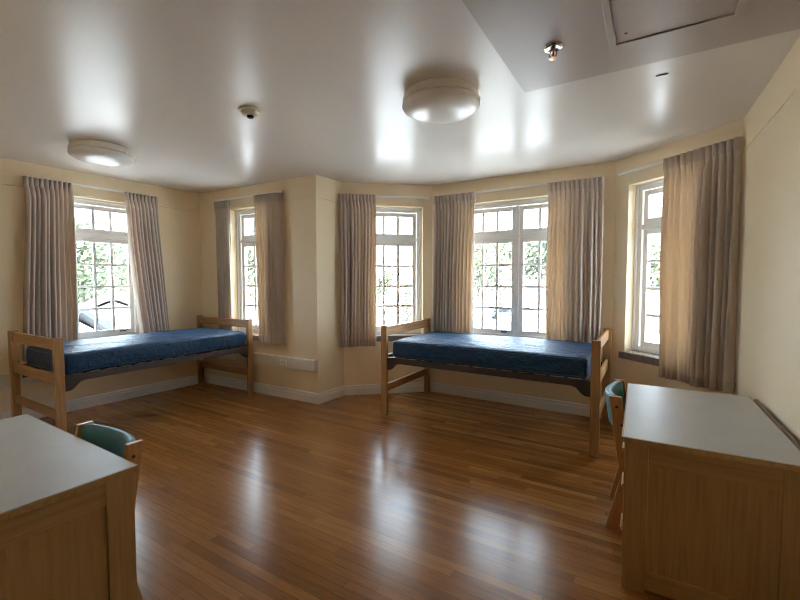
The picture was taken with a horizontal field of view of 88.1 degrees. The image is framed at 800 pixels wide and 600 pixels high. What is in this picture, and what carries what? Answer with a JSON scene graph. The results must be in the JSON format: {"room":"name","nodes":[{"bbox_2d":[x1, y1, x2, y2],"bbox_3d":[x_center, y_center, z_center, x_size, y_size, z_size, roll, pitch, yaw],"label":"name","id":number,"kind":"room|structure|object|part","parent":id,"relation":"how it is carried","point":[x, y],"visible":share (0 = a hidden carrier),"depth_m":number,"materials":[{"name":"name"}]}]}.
{"room":"dormitory room","nodes":[
{"label":"dormitory room","id":0,"kind":"room"},
{"bbox_2d":[0,158,202,413],"bbox_3d":[-4.003,-0.094,4.666,0.250,2.769,3.564,2,3,34],"label":"wall","id":1,"kind":"structure","parent":0,"point":[180,230],"depth_m":5.05,"materials":[{"name":"beige paint"}]},
{"bbox_2d":[28,176,155,196],"bbox_3d":[-3.604,-1.327,4.918,0.064,0.025,1.320,2,3,34],"label":"curtain rod","id":2,"kind":"object","parent":1,"relation":"attached to","point":[75,184],"visible":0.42,"depth_m":4.88,"materials":[{"name":"white paint"}]},
{"bbox_2d":[22,176,77,361],"bbox_3d":[-3.823,-0.332,4.500,0.126,1.942,0.496,2,3,34],"label":"curtain","id":3,"kind":"object","parent":2,"relation":"hanging from","point":[50,297],"visible":0.84,"depth_m":4.50,"materials":[{"name":"beige fabric"}]},
{"bbox_2d":[124,192,169,333],"bbox_3d":[-3.249,-0.375,5.356,0.133,1.942,0.506,2,3,34],"label":"curtain","id":4,"kind":"object","parent":2,"relation":"hanging from","point":[142,213],"visible":0.85,"depth_m":5.30,"materials":[{"name":"beige fabric"}]},
{"bbox_2d":[0,354,194,388],"bbox_3d":[-3.793,0.820,4.756,0.048,0.148,3.142,2,3,34],"label":"cable raceway","id":5,"kind":"object","parent":1,"relation":"attached to","point":[4,378],"visible":0.05,"depth_m":4.40,"materials":[{"name":"beige plastic"}]},
{"bbox_2d":[0,375,197,419],"bbox_3d":[-3.892,1.227,4.657,0.019,0.132,3.564,2,3,34],"label":"baseboard","id":6,"kind":"structure","parent":1,"relation":"attached to","point":[109,397],"depth_m":5.18,"materials":[{"name":"white paint"}]},
{"bbox_2d":[0,183,199,211],"bbox_3d":[-3.897,-1.211,4.539,0.007,0.013,3.564,2,3,34],"label":"trim","id":7,"kind":"structure","parent":1,"relation":"attached to","point":[0,183],"depth_m":5.02,"materials":[{"name":"beige paint"}]},
{"bbox_2d":[74,197,139,339],"bbox_3d":[-3.642,-0.327,5.116,0.235,1.780,0.885,2,3,34],"label":"window","id":8,"kind":"structure","parent":1,"relation":"in","point":[93,235],"depth_m":5.17,"materials":[{"name":"white paint"}]},
{"bbox_3d":[-3.698,-0.983,5.121,0.050,0.334,0.659,2,3,34],"label":"transom sash","id":9,"kind":"part","parent":8,"relation":"part of","materials":[{"name":"glass"}]},
{"bbox_3d":[-3.698,-0.167,5.162,0.050,1.189,0.659,2,3,34],"label":"casement sash","id":10,"kind":"part","parent":8,"relation":"part of","materials":[{"name":"clear glass"}]},
{"bbox_2d":[200,175,317,392],"bbox_3d":[-1.893,-0.142,5.644,2.186,2.769,0.250,2,3,30],"label":"wall","id":11,"kind":"structure","parent":0,"point":[299,216],"depth_m":5.22,"materials":[{"name":"beige paint"}]},
{"bbox_2d":[236,208,258,340],"bbox_3d":[-1.941,-0.351,5.612,0.925,1.780,0.235,2,3,30],"label":"window","id":12,"kind":"structure","parent":11,"relation":"in","point":[243,240],"depth_m":5.79,"materials":[{"name":"white paint"}]},
{"bbox_3d":[-1.907,-1.009,5.638,0.689,0.334,0.050,2,3,30],"label":"transom sash","id":13,"kind":"part","parent":12,"relation":"part of","materials":[{"name":"white paint"}]},
{"bbox_3d":[-1.959,0.498,5.621,0.925,0.081,0.160,2,3,30],"label":"sill","id":14,"kind":"part","parent":12,"relation":"part of","materials":[{"name":"brown wood"}]},
{"bbox_3d":[-1.907,-0.192,5.678,0.689,1.189,0.050,2,3,30],"label":"casement sash","id":15,"kind":"part","parent":12,"relation":"part of","materials":[{"name":"glass"}]},
{"bbox_2d":[214,191,283,201],"bbox_3d":[-2.021,-1.368,5.485,1.300,0.025,0.046,2,3,30],"label":"curtain rod","id":16,"kind":"object","parent":11,"relation":"attached to","point":[275,191],"visible":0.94,"depth_m":5.48,"materials":[{"name":"white paint"}]},
{"bbox_2d":[214,200,232,330],"bbox_3d":[-2.459,-0.410,5.758,0.325,1.912,0.054,2,3,29],"label":"curtain","id":17,"kind":"object","parent":16,"relation":"hanging from","point":[224,284],"visible":0.85,"depth_m":5.72,"materials":[{"name":"beige fabric"}]},
{"bbox_2d":[254,192,284,343],"bbox_3d":[-1.687,-0.393,5.271,0.466,1.897,0.090,1,3,27],"label":"curtain","id":18,"kind":"object","parent":16,"relation":"hanging from","point":[269,225],"visible":1,"depth_m":5.23,"materials":[{"name":"beige fabric"}]},
{"bbox_2d":[200,197,315,211],"bbox_3d":[-1.955,-1.257,5.476,2.189,0.013,0.009,2,3,30],"label":"trim","id":19,"kind":"structure","parent":11,"relation":"attached to","point":[308,197],"depth_m":5.33,"materials":[{"name":"beige paint"}]},
{"bbox_2d":[204,349,316,371],"bbox_3d":[-1.947,0.780,5.544,2.114,0.148,0.055,2,3,29],"label":"cable raceway","id":20,"kind":"object","parent":11,"relation":"attached to","point":[296,363],"visible":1,"depth_m":5.31,"materials":[{"name":"beige plastic"}]},
{"bbox_2d":[204,373,317,403],"bbox_3d":[-1.956,1.180,5.591,2.194,0.132,0.021,2,3,29],"label":"baseboard","id":21,"kind":"structure","parent":11,"relation":"attached to","point":[294,394],"depth_m":5.47,"materials":[{"name":"white paint"}]},
{"bbox_2d":[316,175,343,392],"bbox_3d":[-0.974,-0.123,5.259,0.250,2.769,0.465,2,3,35],"label":"wall","id":22,"kind":"structure","parent":0,"point":[330,353],"depth_m":5.15,"materials":[{"name":"beige paint"}]},
{"bbox_2d":[317,385,344,403],"bbox_3d":[-0.867,1.198,5.244,0.018,0.132,0.475,2,3,35],"label":"baseboard","id":23,"kind":"structure","parent":22,"relation":"attached to","point":[334,393],"depth_m":5.23,"materials":[{"name":"white paint"}]},
{"bbox_2d":[38,383,674,599],"bbox_3d":[-1.277,1.444,2.833,7.076,0.120,7.085,2,3,31],"label":"floor","id":24,"kind":"structure","parent":0,"point":[240,496],"depth_m":2.88,"materials":[{"name":"brown wood"}]},
{"bbox_2d":[0,414,137,599],"bbox_3d":[-1.789,1.054,1.737,1.230,0.768,0.728,2,3,32],"label":"desk","id":25,"kind":"object","parent":24,"relation":"on","point":[67,504],"visible":1,"depth_m":1.58,"materials":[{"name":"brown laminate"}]},
{"bbox_3d":[-1.290,0.769,1.413,0.027,0.097,0.494,2,3,32],"label":"rail","id":26,"kind":"part","parent":25,"relation":"part of","materials":[{"name":"brown wood"}]},
{"bbox_3d":[-1.290,1.079,1.428,0.010,0.528,0.498,2,3,32],"label":"panel","id":27,"kind":"part","parent":25,"relation":"part of","materials":[{"name":"brown wood"}]},
{"bbox_2d":[75,421,142,599],"bbox_3d":[-1.482,1.033,1.813,0.506,0.803,0.525,2,3,31],"label":"chair","id":28,"kind":"object","parent":24,"relation":"on","point":[121,443],"visible":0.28,"depth_m":1.97,"materials":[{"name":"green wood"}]},
{"bbox_3d":[-1.603,0.860,2.061,0.026,0.482,0.140,2,3,31],"label":"post","id":29,"kind":"part","parent":28,"relation":"part of","materials":[{"name":"brown wood"}]},
{"bbox_3d":[-1.376,0.727,1.972,0.446,0.207,0.118,2,3,31],"label":"backrest","id":30,"kind":"part","parent":28,"relation":"part of","materials":[{"name":"teal plastic"}]},
{"bbox_3d":[-1.198,0.872,1.815,0.026,0.482,0.140,2,3,31],"label":"post","id":31,"kind":"part","parent":28,"relation":"part of","materials":[{"name":"brown wood"}]},
{"bbox_3d":[-1.226,1.231,1.838,0.026,0.403,0.168,2,3,31],"label":"leg","id":32,"kind":"part","parent":28,"relation":"part of","materials":[{"name":"brown wood"}]},
{"bbox_2d":[7,315,253,431],"bbox_3d":[-2.966,0.781,4.844,1.115,1.005,2.121,2,3,31],"label":"frame","id":33,"kind":"object","parent":24,"relation":"on","point":[61,383],"visible":0.76,"depth_m":4.19,"materials":[{"name":"brown wood"}]},
{"bbox_3d":[-3.957,0.810,4.250,0.040,1.005,0.075,2,3,31],"label":"bed post","id":34,"kind":"part","parent":33,"relation":"part of","materials":[{"name":"brown wood"}]},
{"bbox_3d":[-3.497,0.386,3.949,1.037,0.102,0.026,2,3,31],"label":"rail","id":35,"kind":"part","parent":33,"relation":"part of","materials":[{"name":"brown wood"}]},
{"bbox_3d":[-3.497,0.704,3.965,1.037,0.102,0.026,2,3,31],"label":"rail","id":36,"kind":"part","parent":33,"relation":"part of","materials":[{"name":"brown wood"}]},
{"bbox_3d":[-3.497,1.029,3.981,1.037,0.085,0.026,2,3,31],"label":"rail","id":37,"kind":"part","parent":33,"relation":"part of","materials":[{"name":"brown wood"}]},
{"bbox_3d":[-3.038,0.838,3.692,0.040,1.005,0.075,2,3,31],"label":"bed post","id":38,"kind":"part","parent":33,"relation":"part of","materials":[{"name":"brown wood"}]},
{"bbox_2d":[26,327,244,373],"bbox_3d":[-2.906,0.518,4.792,0.936,0.222,1.961,2,3,31],"label":"mattress","id":39,"kind":"object","parent":33,"relation":"on","point":[83,355],"visible":0.95,"depth_m":4.34,"materials":[{"name":"blue fabric"}]},
{"bbox_3d":[-2.504,0.714,4.559,0.014,0.143,1.969,2,3,31],"label":"rail","id":40,"kind":"part","parent":33,"relation":"part of","materials":[{"name":"brown metal"}]},
{"bbox_3d":[-2.893,0.723,5.995,0.040,1.005,0.075,2,3,31],"label":"bed post","id":41,"kind":"part","parent":33,"relation":"part of","materials":[{"name":"brown wood"}]},
{"bbox_3d":[-2.434,0.299,5.695,1.037,0.102,0.026,2,3,31],"label":"rail","id":42,"kind":"part","parent":33,"relation":"part of","materials":[{"name":"brown wood"}]},
{"bbox_3d":[-2.434,0.942,5.727,1.037,0.085,0.026,2,3,31],"label":"rail","id":43,"kind":"part","parent":33,"relation":"part of","materials":[{"name":"brown wood"}]},
{"bbox_3d":[-1.975,0.751,5.438,0.040,1.005,0.075,2,3,31],"label":"bed post","id":44,"kind":"part","parent":33,"relation":"part of","materials":[{"name":"brown wood"}]},
{"bbox_2d":[381,318,611,457],"bbox_3d":[1.018,0.796,4.541,2.232,1.005,1.076,2,3,31],"label":"frame","id":45,"kind":"object","parent":24,"relation":"on","point":[600,372],"visible":0.75,"depth_m":4.24,"materials":[{"name":"brown wood"}]},
{"bbox_3d":[-0.173,0.790,4.659,0.075,1.005,0.040,2,3,31],"label":"bed post","id":46,"kind":"part","parent":45,"relation":"part of","materials":[{"name":"brown wood"}]},
{"bbox_3d":[0.096,0.973,5.111,0.026,0.085,0.998,2,3,31],"label":"rail","id":47,"kind":"part","parent":45,"relation":"part of","materials":[{"name":"brown wood"}]},
{"bbox_3d":[0.096,0.330,5.079,0.026,0.102,0.998,2,3,31],"label":"rail","id":48,"kind":"part","parent":45,"relation":"part of","materials":[{"name":"brown wood"}]},
{"bbox_3d":[0.365,0.746,5.543,0.075,1.005,0.040,2,3,31],"label":"bed post","id":49,"kind":"part","parent":45,"relation":"part of","materials":[{"name":"brown wood"}]},
{"bbox_3d":[0.747,0.737,4.092,2.080,0.143,0.014,2,3,31],"label":"rail","id":50,"kind":"part","parent":45,"relation":"part of","materials":[{"name":"brown metal"}]},
{"bbox_2d":[393,332,590,378],"bbox_3d":[1.008,0.532,4.474,2.004,0.226,0.969,2,3,31],"label":"mattress","id":51,"kind":"object","parent":45,"relation":"on","point":[571,359],"visible":0.91,"depth_m":4.08,"materials":[{"name":"blue fabric"}]},
{"bbox_3d":[1.670,0.846,3.539,0.075,1.005,0.040,2,3,31],"label":"bed post","id":52,"kind":"part","parent":45,"relation":"part of","materials":[{"name":"brown wood"}]},
{"bbox_3d":[1.939,1.028,3.991,0.026,0.085,0.998,2,3,31],"label":"rail","id":53,"kind":"part","parent":45,"relation":"part of","materials":[{"name":"brown wood"}]},
{"bbox_3d":[1.939,0.386,3.959,0.026,0.102,0.998,2,3,31],"label":"rail","id":54,"kind":"part","parent":45,"relation":"part of","materials":[{"name":"brown wood"}]},
{"bbox_3d":[1.939,0.703,3.975,0.026,0.102,0.998,2,3,31],"label":"rail","id":55,"kind":"part","parent":45,"relation":"part of","materials":[{"name":"brown wood"}]},
{"bbox_3d":[2.208,0.801,4.423,0.075,1.005,0.040,2,3,31],"label":"bed post","id":56,"kind":"part","parent":45,"relation":"part of","materials":[{"name":"brown wood"}]},
{"bbox_2d":[605,379,625,529],"bbox_3d":[1.572,0.982,2.600,0.525,0.826,0.506,2,3,30],"label":"chair","id":57,"kind":"object","parent":24,"relation":"on","point":[615,392],"visible":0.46,"depth_m":2.50,"materials":[{"name":"brown wood"}]},
{"bbox_3d":[1.340,1.193,2.502,0.168,0.415,0.026,2,3,30],"label":"leg","id":58,"kind":"part","parent":57,"relation":"part of","materials":[{"name":"brown wood"}]},
{"bbox_3d":[1.551,1.174,2.866,0.168,0.415,0.026,2,3,30],"label":"leg","id":59,"kind":"part","parent":57,"relation":"part of","materials":[{"name":"brown wood"}]},
{"bbox_3d":[1.396,0.671,2.687,0.118,0.213,0.446,2,3,30],"label":"backrest","id":60,"kind":"part","parent":57,"relation":"part of","materials":[{"name":"teal plastic"}]},
{"bbox_3d":[1.318,0.823,2.466,0.140,0.496,0.026,2,3,30],"label":"post","id":61,"kind":"part","parent":57,"relation":"part of","materials":[{"name":"brown wood"}]},
{"bbox_3d":[1.555,0.803,2.875,0.140,0.496,0.026,2,3,30],"label":"post","id":62,"kind":"part","parent":57,"relation":"part of","materials":[{"name":"brown wood"}]},
{"bbox_2d":[620,383,799,599],"bbox_3d":[1.688,1.023,2.366,0.718,0.768,1.198,2,3,30],"label":"desk","id":63,"kind":"object","parent":24,"relation":"on","point":[710,482],"visible":1,"depth_m":1.91,"materials":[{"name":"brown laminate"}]},
{"bbox_3d":[1.205,1.203,2.244,0.014,0.022,0.150,2,3,30],"label":"drawer pull","id":64,"kind":"part","parent":63,"relation":"part of","materials":[{"name":"brown wood"}]},
{"bbox_3d":[1.205,0.971,2.232,0.014,0.022,0.150,2,3,30],"label":"drawer pull","id":65,"kind":"part","parent":63,"relation":"part of","materials":[{"name":"brown wood"}]},
{"bbox_3d":[1.400,1.364,1.889,0.484,0.090,0.027,2,3,30],"label":"rail","id":66,"kind":"part","parent":63,"relation":"part of","materials":[{"name":"brown wood"}]},
{"bbox_3d":[1.400,1.057,1.873,0.488,0.528,0.010,2,3,30],"label":"panel","id":67,"kind":"part","parent":63,"relation":"part of","materials":[{"name":"brown wood"}]},
{"bbox_3d":[1.400,0.747,1.858,0.484,0.097,0.027,2,3,30],"label":"rail","id":68,"kind":"part","parent":63,"relation":"part of","materials":[{"name":"brown wood"}]},
{"bbox_2d":[342,182,431,384],"bbox_3d":[-0.176,-0.140,5.599,1.183,2.769,0.250,0,3,-9],"label":"wall","id":69,"kind":"structure","parent":0,"point":[362,365],"depth_m":5.48,"materials":[{"name":"beige paint"}]},
{"bbox_2d":[344,382,430,394],"bbox_3d":[-0.154,1.183,5.532,1.183,0.132,0.020,0,3,-10],"label":"baseboard","id":70,"kind":"structure","parent":69,"relation":"attached to","point":[363,389],"depth_m":5.50,"materials":[{"name":"white paint"}]},
{"bbox_2d":[376,207,420,340],"bbox_3d":[-0.114,-0.349,5.556,0.915,1.780,0.235,0,3,-9],"label":"window","id":71,"kind":"structure","parent":69,"relation":"in","point":[414,239],"depth_m":5.61,"materials":[{"name":"white paint"}]},
{"bbox_3d":[-0.125,-1.006,5.590,0.689,0.334,0.050,0,3,-9],"label":"transom sash","id":72,"kind":"part","parent":71,"relation":"part of","materials":[{"name":"glass"}]},
{"bbox_3d":[-0.125,-0.190,5.630,0.689,1.189,0.050,0,3,-9],"label":"casement sash","id":73,"kind":"part","parent":71,"relation":"part of","materials":[{"name":"glass"}]},
{"bbox_3d":[-0.108,0.501,5.561,0.915,0.081,0.160,0,3,-9],"label":"sill","id":74,"kind":"part","parent":71,"relation":"part of","materials":[{"name":"brown stone"}]},
{"bbox_2d":[376,195,428,199],"bbox_3d":[-0.177,-1.340,5.380,1.130,0.025,0.064,0,3,-9],"label":"curtain rod","id":75,"kind":"object","parent":69,"relation":"attached to","point":[426,198],"visible":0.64,"depth_m":5.38,"materials":[{"name":"white paint"}]},
{"bbox_2d":[338,193,376,346],"bbox_3d":[-0.540,-0.372,5.284,0.476,1.940,0.123,0,3,-9],"label":"curtain","id":76,"kind":"object","parent":75,"relation":"hanging from","point":[357,213],"visible":1,"depth_m":5.26,"materials":[{"name":"beige fabric"}]},
{"bbox_2d":[0,0,799,192],"bbox_3d":[-1.277,-1.456,2.688,7.076,0.150,7.085,2,3,31],"label":"ceiling","id":77,"kind":"structure","parent":0,"point":[166,82],"depth_m":2.82,"materials":[{"name":"white paint"}]},
{"bbox_2d":[67,140,135,166],"bbox_3d":[-2.832,-1.373,3.941,0.533,0.141,0.533,2,3,31],"label":"ceiling light","id":78,"kind":"object","parent":77,"relation":"attached to","point":[101,153],"visible":1,"depth_m":3.79,"materials":[{"name":"white glass"}]},
{"bbox_2d":[238,105,261,118],"bbox_3d":[-1.104,-1.368,3.047,0.171,0.063,0.171,2,3,31],"label":"detector","id":79,"kind":"object","parent":77,"relation":"attached to","point":[251,112],"visible":1,"depth_m":3.00,"materials":[{"name":"beige plastic"}]},
{"bbox_2d":[402,77,479,123],"bbox_3d":[0.275,-1.316,2.796,0.523,0.141,0.523,2,3,31],"label":"ceiling light","id":80,"kind":"object","parent":77,"relation":"attached to","point":[443,100],"visible":1,"depth_m":2.64,"materials":[{"name":"white glass"}]},
{"bbox_2d":[431,161,616,404],"bbox_3d":[1.421,-0.116,5.105,2.181,2.769,0.250,2,3,32],"label":"wall","id":81,"kind":"structure","parent":0,"point":[568,393],"depth_m":4.82,"materials":[{"name":"beige paint"}]},
{"bbox_2d":[473,197,547,338],"bbox_3d":[1.419,-0.323,5.045,1.610,1.780,0.235,2,3,32],"label":"window","id":82,"kind":"structure","parent":81,"relation":"in","point":[518,235],"depth_m":5.09,"materials":[{"name":"white paint"}]},
{"bbox_3d":[1.153,-0.173,5.298,0.674,1.189,0.050,2,3,32],"label":"casement sash","id":83,"kind":"part","parent":82,"relation":"part of","materials":[{"name":"glass"}]},
{"bbox_3d":[1.153,-0.990,5.257,0.674,0.334,0.050,2,3,32],"label":"transom sash","id":84,"kind":"part","parent":82,"relation":"part of","materials":[{"name":"white paint"}]},
{"bbox_3d":[1.756,-0.155,4.923,0.674,1.189,0.050,2,3,32],"label":"casement sash","id":85,"kind":"part","parent":82,"relation":"part of","materials":[{"name":"clear glass"}]},
{"bbox_3d":[1.756,-0.971,4.883,0.674,0.334,0.050,2,3,32],"label":"transom sash","id":86,"kind":"part","parent":82,"relation":"part of","materials":[{"name":"white paint"}]},
{"bbox_2d":[431,382,600,418],"bbox_3d":[1.350,1.207,5.056,2.181,0.132,0.020,2,3,32],"label":"baseboard","id":87,"kind":"structure","parent":81,"relation":"attached to","point":[580,409],"depth_m":5.02,"materials":[{"name":"white paint"}]},
{"bbox_2d":[443,177,594,195],"bbox_3d":[1.329,-1.326,4.927,1.970,0.025,0.046,2,3,32],"label":"curtain rod","id":88,"kind":"object","parent":81,"relation":"attached to","point":[543,184],"visible":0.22,"depth_m":4.90,"materials":[{"name":"white paint"}]},
{"bbox_2d":[432,192,475,333],"bbox_3d":[0.676,-0.372,5.290,0.575,1.942,0.133,2,3,32],"label":"curtain","id":89,"kind":"object","parent":88,"relation":"hanging from","point":[454,214],"visible":0.85,"depth_m":5.25,"materials":[{"name":"beige fabric"}]},
{"bbox_2d":[546,176,604,342],"bbox_3d":[1.895,-0.334,4.532,0.582,1.942,0.120,2,3,32],"label":"curtain","id":90,"kind":"object","parent":88,"relation":"hanging from","point":[574,256],"visible":0.84,"depth_m":4.49,"materials":[{"name":"beige fabric"}]},
{"bbox_2d":[462,0,799,91],"bbox_3d":[0.267,-1.177,0.284,1.410,0.169,4.062,2,3,31],"label":"ceiling","id":91,"kind":"structure","parent":0,"point":[518,30],"depth_m":1.83,"materials":[{"name":"beige paint"}]},
{"bbox_2d":[543,42,563,60],"bbox_3d":[0.712,-1.147,1.920,0.092,0.053,0.092,2,3,31],"label":"sprinkler","id":92,"kind":"object","parent":91,"relation":"attached to","point":[553,47],"visible":1,"depth_m":1.91,"materials":[{"name":"silver metal"}]},
{"bbox_2d":[601,0,746,49],"bbox_3d":[1.058,-1.152,1.595,0.480,0.011,0.480,2,3,31],"label":"access panel","id":93,"kind":"object","parent":91,"relation":"attached to","point":[635,21],"visible":1,"depth_m":1.69,"materials":[{"name":"beige paint"}]},
{"bbox_2d":[611,119,743,394],"bbox_3d":[2.592,-0.055,3.890,0.250,2.769,1.212,-1,3,-18],"label":"wall","id":94,"kind":"structure","parent":0,"point":[632,372],"depth_m":4.24,"materials":[{"name":"beige paint"}]},
{"bbox_2d":[618,161,662,175],"bbox_3d":[2.460,-1.262,3.728,0.064,0.025,1.150,-1,3,-18],"label":"curtain rod","id":95,"kind":"object","parent":94,"relation":"attached to","point":[660,162],"visible":0.46,"depth_m":4.02,"materials":[{"name":"white paint"}]},
{"bbox_2d":[659,137,742,392],"bbox_3d":[2.464,-0.270,3.470,0.166,1.964,0.638,-1,3,-18],"label":"curtain","id":96,"kind":"object","parent":95,"relation":"hanging from","point":[699,241],"visible":1,"depth_m":3.37,"materials":[{"name":"beige fabric"}]},
{"bbox_2d":[618,179,663,365],"bbox_3d":[2.547,-0.265,3.879,0.235,1.780,0.945,-1,3,-18],"label":"window","id":97,"kind":"structure","parent":94,"relation":"in","point":[645,225],"depth_m":4.21,"materials":[{"name":"white paint"}]},
{"bbox_3d":[2.512,0.584,3.909,0.160,0.081,0.945,-1,3,-18],"label":"sill","id":98,"kind":"part","parent":97,"relation":"part of","materials":[{"name":"brown wood"}]},
{"bbox_3d":[2.608,-0.306,3.897,0.108,1.700,0.855,-1,3,-18],"label":"frame","id":99,"kind":"part","parent":97,"relation":"part of","materials":[{"name":"white paint"}]},
{"bbox_3d":[2.611,-0.104,3.908,0.050,1.189,0.709,-1,3,-18],"label":"casement sash","id":100,"kind":"part","parent":97,"relation":"part of","materials":[{"name":"glass"}]},
{"bbox_3d":[2.611,-0.920,3.867,0.050,0.334,0.709,-1,3,-18],"label":"transom sash","id":101,"kind":"part","parent":97,"relation":"part of","materials":[{"name":"white paint"}]},
{"bbox_2d":[732,36,799,442],"bbox_3d":[1.349,0.104,0.701,0.250,2.769,5.785,2,3,29],"label":"wall","id":102,"kind":"structure","parent":0,"point":[767,343],"depth_m":2.45,"materials":[{"name":"beige paint"}]},
{"bbox_2d":[742,83,799,153],"bbox_3d":[1.237,-1.020,0.709,0.007,0.013,5.785,2,3,29],"label":"trim","id":103,"kind":"structure","parent":102,"relation":"attached to","point":[798,85],"depth_m":2.47,"materials":[{"name":"beige paint"}]},
{"label":"outside","id":104,"kind":"structure","parent":0,"visible":0},
{"bbox_2d":[79,289,510,329],"bbox_3d":[20.034,2.321,52.369,260.000,0.200,230.000,2,3,31],"label":"ground","id":105,"kind":"structure","parent":104,"point":[489,322],"depth_m":71.08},
{"bbox_2d":[78,306,111,331],"bbox_3d":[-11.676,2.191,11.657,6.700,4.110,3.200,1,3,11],"label":"car","id":106,"kind":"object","parent":105,"relation":"on","point":[86,318],"visible":0.11,"depth_m":11.37,"materials":[{"name":"grey paint"}]},
{"bbox_2d":[75,214,126,304],"bbox_3d":[-20.658,-1.063,26.659,6.703,9.132,6.096,2,3,31],"label":"tree","id":107,"kind":"object","parent":105,"relation":"on","point":[83,249],"visible":0.24,"depth_m":26.61,"materials":[{"name":"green plant"}]},
{"bbox_2d":[75,217,127,294],"bbox_3d":[-26.561,-2.285,38.664,7.098,10.376,7.824,2,3,31],"label":"tree","id":108,"kind":"object","parent":105,"relation":"on","point":[122,280],"visible":0.1,"depth_m":37.78,"materials":[{"name":"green plant"}]},
{"bbox_2d":[78,291,128,328],"bbox_3d":[-15.114,1.657,21.877,4.400,4.160,9.700,-2,3,-35],"label":"house","id":109,"kind":"structure","parent":105,"relation":"on","point":[121,315],"depth_m":18.23,"materials":[{"name":"grey paint"}]},
{"bbox_2d":[247,227,254,318],"bbox_3d":[-12.279,-1.437,33.751,7.813,9.178,7.612,2,3,31],"label":"tree","id":110,"kind":"object","parent":105,"relation":"on","point":[250,250],"visible":0.09,"depth_m":32.46,"materials":[{"name":"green plant"}]},
{"bbox_2d":[376,267,401,312],"bbox_3d":[-3.374,-1.458,59.897,6.500,6.625,5.294,1,3,21],"label":"tree","id":111,"kind":"object","parent":105,"relation":"on","point":[390,274],"visible":0.59,"depth_m":58.70,"materials":[{"name":"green plant"}]},
{"bbox_3d":[-3.374,-2.601,59.840,6.500,4.337,5.294,1,3,21],"label":"crown","id":112,"kind":"part","parent":111,"relation":"part of","materials":[{"name":"green plant"}]},
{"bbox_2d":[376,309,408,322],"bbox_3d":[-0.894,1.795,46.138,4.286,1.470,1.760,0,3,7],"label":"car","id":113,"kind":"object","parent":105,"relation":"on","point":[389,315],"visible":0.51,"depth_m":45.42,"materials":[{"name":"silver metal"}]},
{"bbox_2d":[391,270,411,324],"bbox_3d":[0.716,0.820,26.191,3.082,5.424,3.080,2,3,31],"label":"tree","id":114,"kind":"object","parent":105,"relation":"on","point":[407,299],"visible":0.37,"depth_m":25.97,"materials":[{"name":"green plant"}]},
{"bbox_2d":[474,243,511,323],"bbox_3d":[8.691,-2.463,45.005,8.238,10.101,7.714,2,3,31],"label":"tree","id":115,"kind":"object","parent":105,"relation":"on","point":[489,256],"visible":0.36,"depth_m":44.03,"materials":[{"name":"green plant"}]},
{"bbox_2d":[487,309,510,318],"bbox_3d":[12.912,1.577,50.512,4.286,1.470,1.760,0,3,-1],"label":"car","id":116,"kind":"object","parent":105,"relation":"on","point":[501,312],"visible":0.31,"depth_m":49.67,"materials":[{"name":"blue paint"}]},
{"bbox_2d":[480,225,535,306],"bbox_3d":[15.081,-4.461,60.259,8.640,12.572,12.069,-2,3,-31],"label":"tree","id":117,"kind":"object","parent":105,"relation":"on","point":[509,256],"visible":0.06,"depth_m":57.93,"materials":[{"name":"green plant"}]},
{"bbox_2d":[506,223,546,278],"bbox_3d":[15.943,-3.125,46.668,9.502,11.252,9.032,2,3,31],"label":"tree","id":118,"kind":"object","parent":105,"relation":"on","point":[531,253],"visible":0.23,"depth_m":46.52,"materials":[{"name":"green plant"}]},
{"bbox_2d":[523,279,545,331],"bbox_3d":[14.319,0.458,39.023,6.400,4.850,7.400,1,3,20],"label":"building","id":119,"kind":"structure","parent":105,"relation":"on","point":[530,294],"depth_m":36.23,"materials":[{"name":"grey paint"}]},
{"bbox_3d":[11.321,1.913,36.444,0.800,1.400,0.080,1,3,20],"label":"window trim","id":120,"kind":"part","parent":119,"relation":"part of","materials":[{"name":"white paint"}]},
{"bbox_3d":[11.321,-0.185,36.339,0.750,1.500,0.080,1,3,20],"label":"window trim","id":121,"kind":"part","parent":119,"relation":"part of","materials":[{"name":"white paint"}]},
{"bbox_3d":[12.729,-0.159,35.822,0.750,1.500,0.080,1,3,20],"label":"window trim","id":122,"kind":"part","parent":119,"relation":"part of","materials":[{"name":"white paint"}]},
{"bbox_2d":[648,290,658,342],"bbox_3d":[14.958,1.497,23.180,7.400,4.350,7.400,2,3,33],"label":"building","id":123,"kind":"structure","parent":105,"relation":"on","point":[653,327],"depth_m":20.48,"materials":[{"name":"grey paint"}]},
{"bbox_3d":[12.959,1.217,20.263,0.900,1.200,0.080,2,3,33],"label":"window trim","id":124,"kind":"part","parent":123,"relation":"part of","materials":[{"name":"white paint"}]},
{"bbox_2d":[650,234,660,286],"bbox_3d":[21.185,-1.434,34.411,8.009,9.102,7.831,2,3,31],"label":"tree","id":125,"kind":"object","parent":105,"relation":"on","point":[655,247],"visible":0.12,"depth_m":33.38,"materials":[{"name":"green plant"}]}
]}

